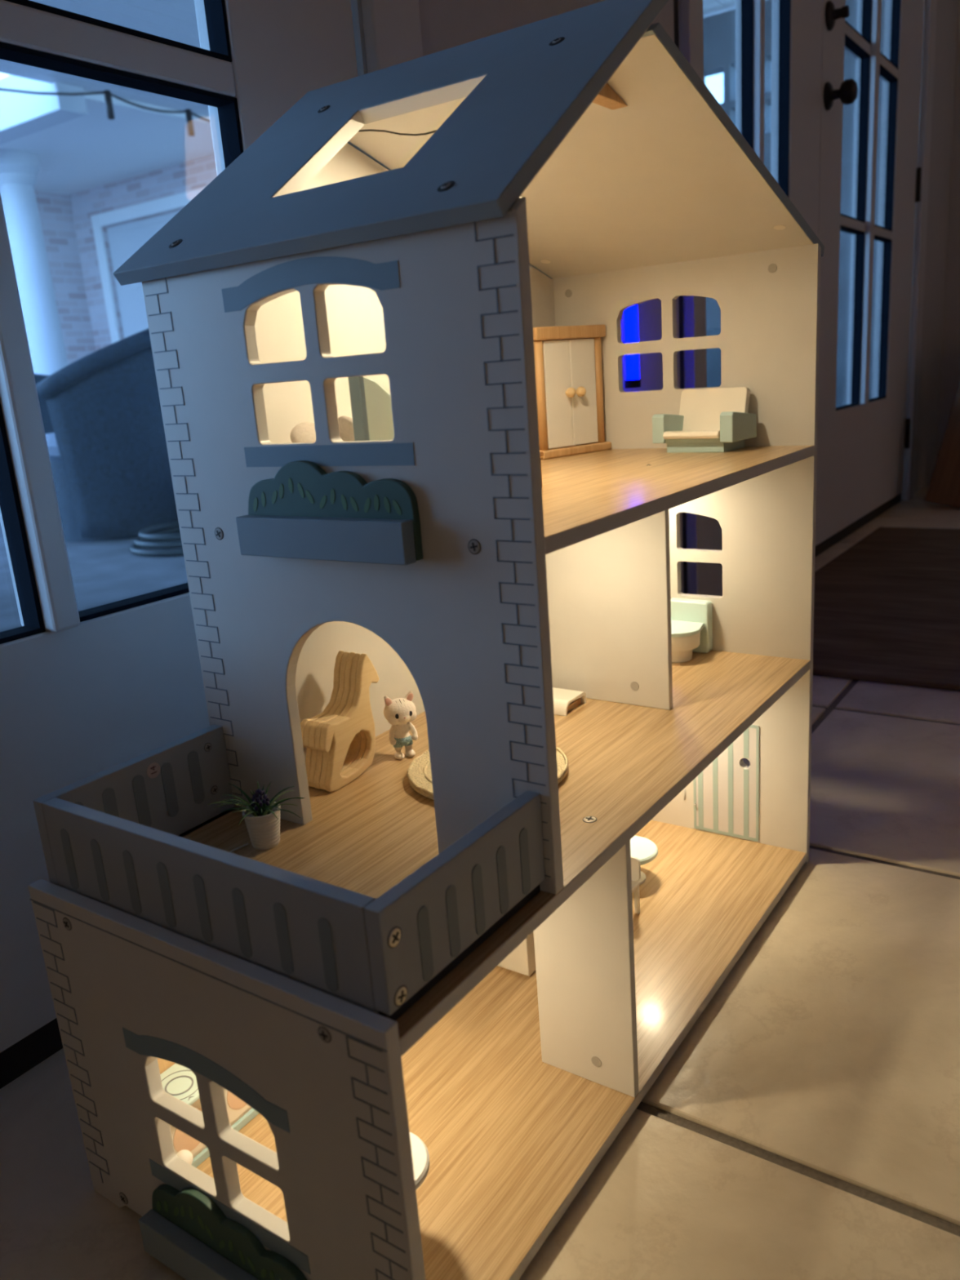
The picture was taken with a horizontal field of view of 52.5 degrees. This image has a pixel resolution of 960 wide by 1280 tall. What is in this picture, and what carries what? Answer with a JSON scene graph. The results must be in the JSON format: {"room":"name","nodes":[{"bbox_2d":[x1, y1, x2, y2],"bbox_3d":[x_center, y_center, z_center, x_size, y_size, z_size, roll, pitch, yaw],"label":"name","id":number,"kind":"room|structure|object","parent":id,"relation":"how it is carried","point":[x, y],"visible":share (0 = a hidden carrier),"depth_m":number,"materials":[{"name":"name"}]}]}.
{"room":"house entryway","nodes":[
{"label":"house entryway","id":0,"kind":"room"},
{"bbox_2d":[0,484,959,1279],"bbox_3d":[1.605,0.395,0.283,4.124,0.060,6.550,6,19,34],"label":"floor","id":1,"kind":"structure","parent":0,"point":[806,1125],"depth_m":0.73,"materials":[{"name":"tile"}]},
{"bbox_2d":[0,1044,62,1088],"bbox_3d":[-0.379,0.334,0.911,0.102,0.010,0.954,6,19,34],"label":"threshold","id":2,"kind":"object","parent":1,"relation":"on","point":[58,1048],"depth_m":0.82,"materials":[{"name":"black"}]},
{"bbox_2d":[27,0,824,1279],"bbox_3d":[0.012,-0.054,0.785,0.314,0.766,0.731,6,19,34],"label":"dollhouse","id":3,"kind":"object","parent":1,"relation":"on","point":[342,979],"visible":0.99,"depth_m":0.65,"materials":[{"name":"paint"}]},
{"bbox_2d":[60,828,79,889],"bbox_3d":[-0.258,0.138,0.611,0.009,0.042,0.001,6,19,34],"label":"print","id":4,"kind":"object","parent":3,"relation":"on","point":[69,837],"depth_m":0.61},
{"bbox_2d":[74,801,83,805],"bbox_3d":[-0.262,0.125,0.639,0.001,0.041,0.009,6,19,34],"label":"print","id":5,"kind":"object","parent":3,"relation":"on","point":[81,803],"depth_m":0.64},
{"bbox_2d":[90,839,109,901],"bbox_3d":[-0.232,0.141,0.593,0.009,0.042,0.001,6,19,34],"label":"print","id":6,"kind":"object","parent":3,"relation":"on","point":[100,848],"depth_m":0.59},
{"bbox_2d":[102,787,119,817],"bbox_3d":[-0.248,0.119,0.657,0.001,0.041,0.009,6,19,34],"label":"print","id":7,"kind":"object","parent":3,"relation":"on","point":[110,796],"depth_m":0.66},
{"bbox_2d":[122,849,142,914],"bbox_3d":[-0.206,0.143,0.576,0.009,0.042,0.001,6,19,34],"label":"print","id":8,"kind":"object","parent":3,"relation":"on","point":[131,859],"depth_m":0.58},
{"bbox_2d":[132,774,151,826],"bbox_3d":[-0.235,0.113,0.676,0.001,0.041,0.009,6,19,34],"label":"print","id":9,"kind":"object","parent":3,"relation":"on","point":[141,784],"depth_m":0.68},
{"bbox_2d":[156,862,176,928],"bbox_3d":[-0.180,0.146,0.558,0.009,0.042,0.001,6,19,34],"label":"print","id":10,"kind":"object","parent":3,"relation":"on","point":[166,871],"depth_m":0.56},
{"bbox_2d":[160,762,178,817],"bbox_3d":[-0.221,0.107,0.695,0.001,0.041,0.009,6,19,34],"label":"print","id":11,"kind":"object","parent":3,"relation":"on","point":[169,771],"depth_m":0.69},
{"bbox_2d":[187,751,204,804],"bbox_3d":[-0.208,0.101,0.714,0.001,0.041,0.009,6,19,34],"label":"print","id":12,"kind":"object","parent":3,"relation":"on","point":[196,759],"depth_m":0.71},
{"bbox_2d":[192,874,213,942],"bbox_3d":[-0.154,0.149,0.540,0.009,0.042,0.001,6,19,34],"label":"print","id":13,"kind":"object","parent":3,"relation":"on","point":[202,884],"depth_m":0.54},
{"bbox_2d":[157,1057,258,1167],"bbox_3d":[-0.205,0.308,0.694,0.050,0.120,0.102,6,19,34],"label":"stove","id":14,"kind":"object","parent":3,"relation":"on","point":[178,1081],"visible":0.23,"depth_m":0.69,"materials":[{"name":"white wood"}]},
{"bbox_2d":[160,1063,199,1105],"bbox_3d":[-0.203,0.309,0.693,0.042,0.003,0.102,6,19,34],"label":"cooktop","id":15,"kind":"object","parent":14,"relation":"in","point":[178,1081],"depth_m":0.68,"materials":[{"name":"white wood"}]},
{"bbox_2d":[169,1088,250,1164],"bbox_3d":[-0.188,0.337,0.691,0.014,0.044,0.092,6,19,34],"label":"oven","id":16,"kind":"object","parent":14,"relation":"in","point":[186,1148],"depth_m":0.68,"materials":[{"name":"beige wood"}]},
{"bbox_2d":[156,1200,282,1279],"bbox_3d":[-0.158,0.364,0.593,0.125,0.022,0.001,6,19,34],"label":"bush","id":17,"kind":"object","parent":3,"relation":"on","point":[215,1239],"depth_m":0.59,"materials":[{"name":"green wood"}]},
{"bbox_2d":[229,843,248,853],"bbox_3d":[-0.175,0.148,0.669,0.004,0.001,0.038,9,20,40],"label":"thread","id":18,"kind":"object","parent":3,"relation":"on","point":[244,845],"visible":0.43,"depth_m":0.68},
{"bbox_2d":[231,888,252,957],"bbox_3d":[-0.128,0.152,0.523,0.009,0.042,0.001,6,19,34],"label":"print","id":19,"kind":"object","parent":3,"relation":"on","point":[242,898],"depth_m":0.52},
{"bbox_2d":[208,781,304,849],"bbox_3d":[-0.151,0.122,0.677,0.073,0.044,0.061,6,19,34],"label":"potted plant","id":20,"kind":"object","parent":3,"relation":"on","point":[261,817],"visible":1,"depth_m":0.67,"materials":[{"name":"green plant"}]},
{"bbox_2d":[273,902,293,974],"bbox_3d":[-0.102,0.155,0.505,0.009,0.042,0.001,6,19,34],"label":"print","id":21,"kind":"object","parent":3,"relation":"on","point":[283,912],"depth_m":0.50},
{"bbox_2d":[253,478,401,515],"bbox_3d":[-0.099,-0.090,0.605,0.125,0.022,0.001,6,19,34],"label":"bush","id":22,"kind":"object","parent":3,"relation":"on","point":[271,496],"depth_m":0.60,"materials":[{"name":"green wood"}]},
{"bbox_2d":[317,917,338,991],"bbox_3d":[-0.076,0.158,0.488,0.009,0.042,0.001,6,19,34],"label":"slot","id":23,"kind":"object","parent":3,"relation":"on","point":[327,927],"depth_m":0.49,"materials":[{"name":"grey wood"}]},
{"bbox_2d":[300,650,378,791],"bbox_3d":[-0.112,0.063,0.780,0.030,0.098,0.071,6,19,34],"label":"chair","id":24,"kind":"object","parent":3,"relation":"on","point":[340,740],"visible":0.96,"depth_m":0.78,"materials":[{"name":"beige wood"}]},
{"bbox_2d":[347,376,394,440],"bbox_3d":[-0.089,-0.148,0.727,0.118,0.095,0.123,6,19,34],"label":"bed","id":25,"kind":"object","parent":3,"relation":"on","point":[371,404],"visible":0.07,"depth_m":0.65,"materials":[{"name":"wood"}]},
{"bbox_2d":[289,422,315,442],"bbox_3d":[-0.129,-0.153,0.738,0.023,0.023,0.037,3,17,24],"label":"pillow","id":26,"kind":"object","parent":25,"relation":"on","point":[304,432],"visible":0.41,"depth_m":0.73,"materials":[{"name":"beige fabric"}]},
{"bbox_2d":[337,415,354,440],"bbox_3d":[-0.094,-0.152,0.714,0.020,0.026,0.038,-10,16,-21],"label":"pillow","id":27,"kind":"object","parent":25,"relation":"on","point":[345,423],"visible":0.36,"depth_m":0.70,"materials":[{"name":"beige fabric"}]},
{"bbox_2d":[357,128,436,135],"bbox_3d":[-0.049,-0.384,0.729,0.141,0.017,0.024,1,16,18],"label":"wire","id":28,"kind":"object","parent":3,"relation":"attached to","point":[369,130],"visible":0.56,"depth_m":0.73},
{"bbox_2d":[383,690,417,759],"bbox_3d":[-0.066,0.071,0.815,0.027,0.056,0.025,-5,15,-3],"label":"figurine","id":29,"kind":"object","parent":3,"relation":"on","point":[399,713],"visible":1,"depth_m":0.81,"materials":[{"name":"plastic"}]},
{"bbox_2d":[409,1132,429,1190],"bbox_3d":[-0.058,0.352,0.611,0.057,0.060,0.057,6,19,34],"label":"round table","id":30,"kind":"object","parent":3,"relation":"on","point":[420,1157],"visible":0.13,"depth_m":0.60,"materials":[{"name":"white wood"}]},
{"bbox_2d":[417,906,433,981],"bbox_3d":[-0.027,0.153,0.491,0.001,0.042,0.009,6,19,34],"label":"groove","id":31,"kind":"object","parent":3,"relation":"on","point":[424,913],"depth_m":0.49,"materials":[{"name":"grey wood"}]},
{"bbox_2d":[445,884,460,957],"bbox_3d":[-0.014,0.147,0.510,0.001,0.042,0.009,6,19,34],"label":"groove","id":32,"kind":"object","parent":3,"relation":"on","point":[452,891],"depth_m":0.51,"materials":[{"name":"grey wood"}]},
{"bbox_2d":[471,864,485,935],"bbox_3d":[-0.001,0.141,0.528,0.001,0.042,0.009,6,19,34],"label":"groove","id":33,"kind":"object","parent":3,"relation":"on","point":[478,871],"depth_m":0.53,"materials":[{"name":"grey wood"}]},
{"bbox_2d":[407,746,568,799],"bbox_3d":[0.006,0.102,0.773,0.128,0.009,0.128,6,19,34],"label":"woven mat","id":34,"kind":"object","parent":3,"relation":"on","point":[419,772],"visible":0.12,"depth_m":0.76,"materials":[{"name":"beige wicker"}]},
{"bbox_2d":[496,845,509,914],"bbox_3d":[0.013,0.135,0.547,0.001,0.042,0.009,6,19,34],"label":"groove","id":35,"kind":"object","parent":3,"relation":"on","point":[502,851],"depth_m":0.55,"materials":[{"name":"grey wood"}]},
{"bbox_2d":[497,931,536,976],"bbox_3d":[0.027,0.273,0.895,0.062,0.050,0.037,6,19,34],"label":"base cabinet","id":36,"kind":"object","parent":3,"relation":"on","point":[522,960],"visible":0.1,"depth_m":0.87,"materials":[{"name":"white wood"}]},
{"bbox_2d":[519,828,530,894],"bbox_3d":[0.026,0.129,0.566,0.001,0.042,0.009,6,19,34],"label":"groove","id":37,"kind":"object","parent":3,"relation":"on","point":[524,833],"depth_m":0.57,"materials":[{"name":"grey wood"}]},
{"bbox_2d":[539,450,543,484],"bbox_3d":[0.027,-0.130,0.755,0.034,0.029,0.034,6,19,34],"label":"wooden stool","id":38,"kind":"object","parent":3,"relation":"on","point":[541,452],"visible":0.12,"depth_m":0.76,"materials":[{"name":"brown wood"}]},
{"bbox_2d":[552,687,586,715],"bbox_3d":[0.044,0.054,0.933,0.110,0.012,0.040,6,19,34],"label":"bench","id":39,"kind":"object","parent":3,"relation":"on","point":[564,700],"visible":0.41,"depth_m":0.90,"materials":[{"name":"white wood"}]},
{"bbox_2d":[533,324,611,459],"bbox_3d":[0.091,-0.260,1.020,0.102,0.130,0.037,-16,19,-37],"label":"wardrobe","id":40,"kind":"object","parent":3,"relation":"on","point":[568,358],"visible":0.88,"depth_m":1.01,"materials":[{"name":"brown wood"}]},
{"bbox_2d":[631,855,640,913],"bbox_3d":[0.140,0.243,0.952,0.026,0.060,0.028,6,19,34],"label":"chair","id":41,"kind":"object","parent":3,"relation":"on","point":[635,862],"visible":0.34,"depth_m":0.95,"materials":[{"name":"white wood"}]},
{"bbox_2d":[630,835,657,884],"bbox_3d":[0.158,0.235,1.024,0.058,0.036,0.058,6,19,34],"label":"round stool","id":42,"kind":"object","parent":3,"relation":"on","point":[645,850],"visible":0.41,"depth_m":1.01,"materials":[{"name":"white wood"}]},
{"bbox_2d":[671,597,712,662],"bbox_3d":[0.212,-0.009,1.034,0.050,0.056,0.065,6,19,34],"label":"toilet","id":43,"kind":"object","parent":3,"relation":"on","point":[691,620],"visible":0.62,"depth_m":1.04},
{"bbox_2d":[652,386,756,453],"bbox_3d":[0.221,-0.217,0.961,0.087,0.059,0.057,9,20,40],"label":"sofa","id":44,"kind":"object","parent":3,"relation":"on","point":[717,420],"visible":1,"depth_m":0.96,"materials":[{"name":"wood"}]},
{"bbox_2d":[662,430,719,439],"bbox_3d":[0.217,-0.204,0.959,0.060,0.008,0.044,9,20,40],"label":"seat cushion","id":45,"kind":"object","parent":44,"relation":"on","point":[667,434],"depth_m":0.94,"materials":[{"name":"beige fabric"}]},
{"bbox_2d":[814,497,902,557],"bbox_3d":[0.894,-0.249,2.689,0.102,0.010,1.938,6,19,34],"label":"threshold","id":46,"kind":"object","parent":1,"relation":"on","point":[901,498],"visible":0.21,"depth_m":2.94,"materials":[{"name":"metal"}]},
{"bbox_2d":[813,526,959,691],"bbox_3d":[1.266,-0.096,2.030,1.150,0.011,1.435,6,19,34],"label":"rug","id":47,"kind":"object","parent":1,"relation":"on","point":[886,608],"visible":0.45,"depth_m":1.99,"materials":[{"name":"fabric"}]},
{"bbox_2d":[924,382,959,508],"bbox_3d":[1.629,-0.693,3.070,0.376,0.612,0.120,7,19,36],"label":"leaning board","id":48,"kind":"object","parent":1,"relation":"on","point":[944,488],"visible":1,"depth_m":3.15,"materials":[{"name":"brown wood"}]},
{"bbox_2d":[351,0,959,593],"bbox_3d":[-0.129,-1.044,1.054,0.120,2.550,6.550,6,19,34],"label":"wall","id":49,"kind":"structure","parent":0,"point":[445,24],"depth_m":3.23,"materials":[{"name":"paint"}]},
{"bbox_2d":[0,0,358,1083],"bbox_3d":[-0.418,-0.656,0.615,0.056,2.064,0.936,6,19,34],"label":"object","id":50,"kind":"structure","parent":49,"relation":"in","point":[86,693],"depth_m":0.81,"materials":[{"name":"wood"}]},
{"bbox_2d":[360,0,422,73],"bbox_3d":[-0.106,-0.829,1.001,0.016,2.160,0.084,6,19,34],"label":"trim","id":51,"kind":"structure","parent":49,"relation":"attached to","point":[392,29],"depth_m":1.03,"materials":[{"name":"grey paint"}]},
{"bbox_2d":[622,303,640,388],"bbox_3d":[0.223,-0.461,1.514,0.052,0.134,0.025,6,19,34],"label":"light bar","id":52,"kind":"object","parent":49,"relation":"attached to","point":[630,314],"visible":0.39,"depth_m":1.50,"materials":[{"name":"blue plastic"}]},
{"bbox_2d":[673,0,687,593],"bbox_3d":[0.292,-1.013,1.655,0.086,2.088,0.028,6,19,34],"label":"trim","id":53,"kind":"structure","parent":49,"relation":"attached to","point":[675,2],"depth_m":1.77,"materials":[{"name":"white wood"}]},
{"bbox_2d":[680,0,697,594],"bbox_3d":[0.345,-1.036,1.632,0.016,2.160,0.004,6,19,34],"label":"trim","id":54,"kind":"structure","parent":49,"relation":"attached to","point":[686,4],"depth_m":1.76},
{"bbox_2d":[678,0,822,595],"bbox_3d":[0.558,-1.102,1.976,0.056,2.064,0.813,6,19,34],"label":"door","id":55,"kind":"structure","parent":49,"relation":"in","point":[796,24],"depth_m":2.08,"materials":[{"name":"white wood"}]},
{"bbox_2d":[815,0,924,555],"bbox_3d":[1.115,-1.344,2.706,0.112,2.064,1.072,6,19,34],"label":"door","id":56,"kind":"structure","parent":49,"relation":"in","point":[862,443],"depth_m":2.79,"materials":[{"name":"white wood"}]},
{"bbox_2d":[904,0,937,500],"bbox_3d":[1.446,-1.539,3.168,0.016,2.160,0.091,6,19,34],"label":"trim","id":57,"kind":"structure","parent":49,"relation":"attached to","point":[931,5],"depth_m":3.21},
{"bbox_2d":[936,0,959,455],"bbox_3d":[3.240,-1.700,2.530,3.655,2.550,0.100,6,19,34],"label":"wall","id":58,"kind":"structure","parent":0,"point":[949,378],"depth_m":3.65,"materials":[{"name":"paint"}]},
{"label":"outside","id":59,"kind":"structure","parent":0,"visible":0},
{"bbox_2d":[0,522,187,631],"bbox_3d":[-5.351,-0.958,7.273,15.424,0.090,23.000,6,19,34],"label":"floor","id":60,"kind":"structure","parent":59,"point":[103,572],"depth_m":3.30,"materials":[{"name":"stone"}]},
{"bbox_2d":[0,149,68,375],"bbox_3d":[-3.888,-2.844,8.599,0.460,2.630,0.460,6,19,34],"label":"porch column","id":61,"kind":"structure","parent":60,"relation":"on","point":[19,169],"depth_m":8.37,"materials":[{"name":"white paint"}]},
{"bbox_2d":[34,373,53,434],"bbox_3d":[-2.669,-1.134,5.552,0.862,0.773,0.761,0,16,15],"label":"wicker chair","id":62,"kind":"object","parent":60,"relation":"on","point":[48,428],"visible":0.05,"depth_m":5.33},
{"bbox_2d":[35,328,177,542],"bbox_3d":[-1.547,-0.965,4.329,0.805,0.933,0.950,-10,16,-19],"label":"hot tub","id":63,"kind":"object","parent":60,"relation":"on","point":[107,446],"visible":0.57,"depth_m":3.98,"materials":[{"name":"grey plastic"}]},
{"bbox_2d":[45,432,60,455],"bbox_3d":[-1.611,-0.899,4.320,0.620,0.100,0.620,-10,16,-19],"label":"seat cushion","id":64,"kind":"object","parent":63,"relation":"on","point":[53,449],"depth_m":4.11,"materials":[{"name":"fabric"}]},
{"bbox_2d":[129,520,183,556],"bbox_3d":[-1.107,-0.410,3.801,0.506,0.078,0.506,6,19,34],"label":"garden hose","id":65,"kind":"object","parent":60,"relation":"on","point":[153,536],"visible":0.38,"depth_m":3.62,"materials":[{"name":"rubber"}]},
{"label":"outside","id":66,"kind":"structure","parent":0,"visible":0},
{"bbox_2d":[0,0,765,116],"bbox_3d":[-2.751,-2.594,2.074,5.625,0.072,12.600,6,19,34],"label":"ceiling","id":67,"kind":"structure","parent":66,"point":[175,20],"depth_m":5.83,"materials":[{"name":"white paint"}]},
{"bbox_2d":[0,75,87,144],"bbox_3d":[-4.119,-3.958,7.585,3.150,0.320,0.220,6,19,34],"label":"skylight","id":68,"kind":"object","parent":67,"relation":"attached to","point":[21,114],"depth_m":6.84,"materials":[{"name":"glass"}]},
{"bbox_2d":[0,88,209,136],"bbox_3d":[-2.699,-3.540,6.310,0.210,0.267,3.405,6,19,34],"label":"string lights","id":69,"kind":"object","parent":67,"relation":"hanging from","point":[108,94],"visible":0.8,"depth_m":6.52},
{"bbox_2d":[103,89,115,119],"bbox_3d":[-2.484,-3.585,6.523,0.041,0.170,0.041,-1,16,13],"label":"bulb socket","id":70,"kind":"object","parent":69,"relation":"attached to","point":[108,94],"depth_m":6.51,"materials":[{"name":"black plastic"}]},
{"bbox_2d":[185,108,195,136],"bbox_3d":[-2.092,-3.731,7.022,0.041,0.170,0.041,-14,18,-31],"label":"bulb socket","id":71,"kind":"object","parent":69,"relation":"attached to","point":[188,113],"depth_m":7.01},
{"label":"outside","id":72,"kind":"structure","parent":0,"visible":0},
{"bbox_2d":[0,90,214,194],"bbox_3d":[-3.443,-4.298,8.567,3.100,0.120,2.300,6,19,34],"label":"soffit","id":73,"kind":"structure","parent":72,"point":[91,150],"depth_m":8.18,"materials":[{"name":"white paint"}]},
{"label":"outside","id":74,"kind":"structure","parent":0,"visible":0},
{"bbox_2d":[69,154,217,351],"bbox_3d":[-2.242,-3.117,9.145,4.750,2.630,0.150,6,19,34],"label":"door frame","id":75,"kind":"structure","parent":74,"point":[196,174],"depth_m":9.75,"materials":[{"name":"white paint"}]},
{"bbox_2d":[90,186,204,343],"bbox_3d":[-2.661,-3.033,9.408,2.820,2.370,0.110,6,19,34],"label":"garage door","id":76,"kind":"structure","parent":75,"relation":"in","point":[126,239],"depth_m":9.81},
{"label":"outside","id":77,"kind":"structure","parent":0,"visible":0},
{"bbox_2d":[34,191,95,364],"bbox_3d":[-5.192,-2.846,8.959,0.150,2.630,3.600,6,19,34],"label":"brick wall","id":78,"kind":"structure","parent":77,"point":[55,210],"depth_m":10.04,"materials":[{"name":"white brick"}]},
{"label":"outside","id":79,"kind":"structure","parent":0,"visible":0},
{"bbox_2d":[702,0,884,407],"bbox_3d":[1.361,-2.713,6.696,4.000,2.630,0.150,6,19,34],"label":"window","id":80,"kind":"structure","parent":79,"point":[719,29],"depth_m":6.12,"materials":[{"name":"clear glass"}]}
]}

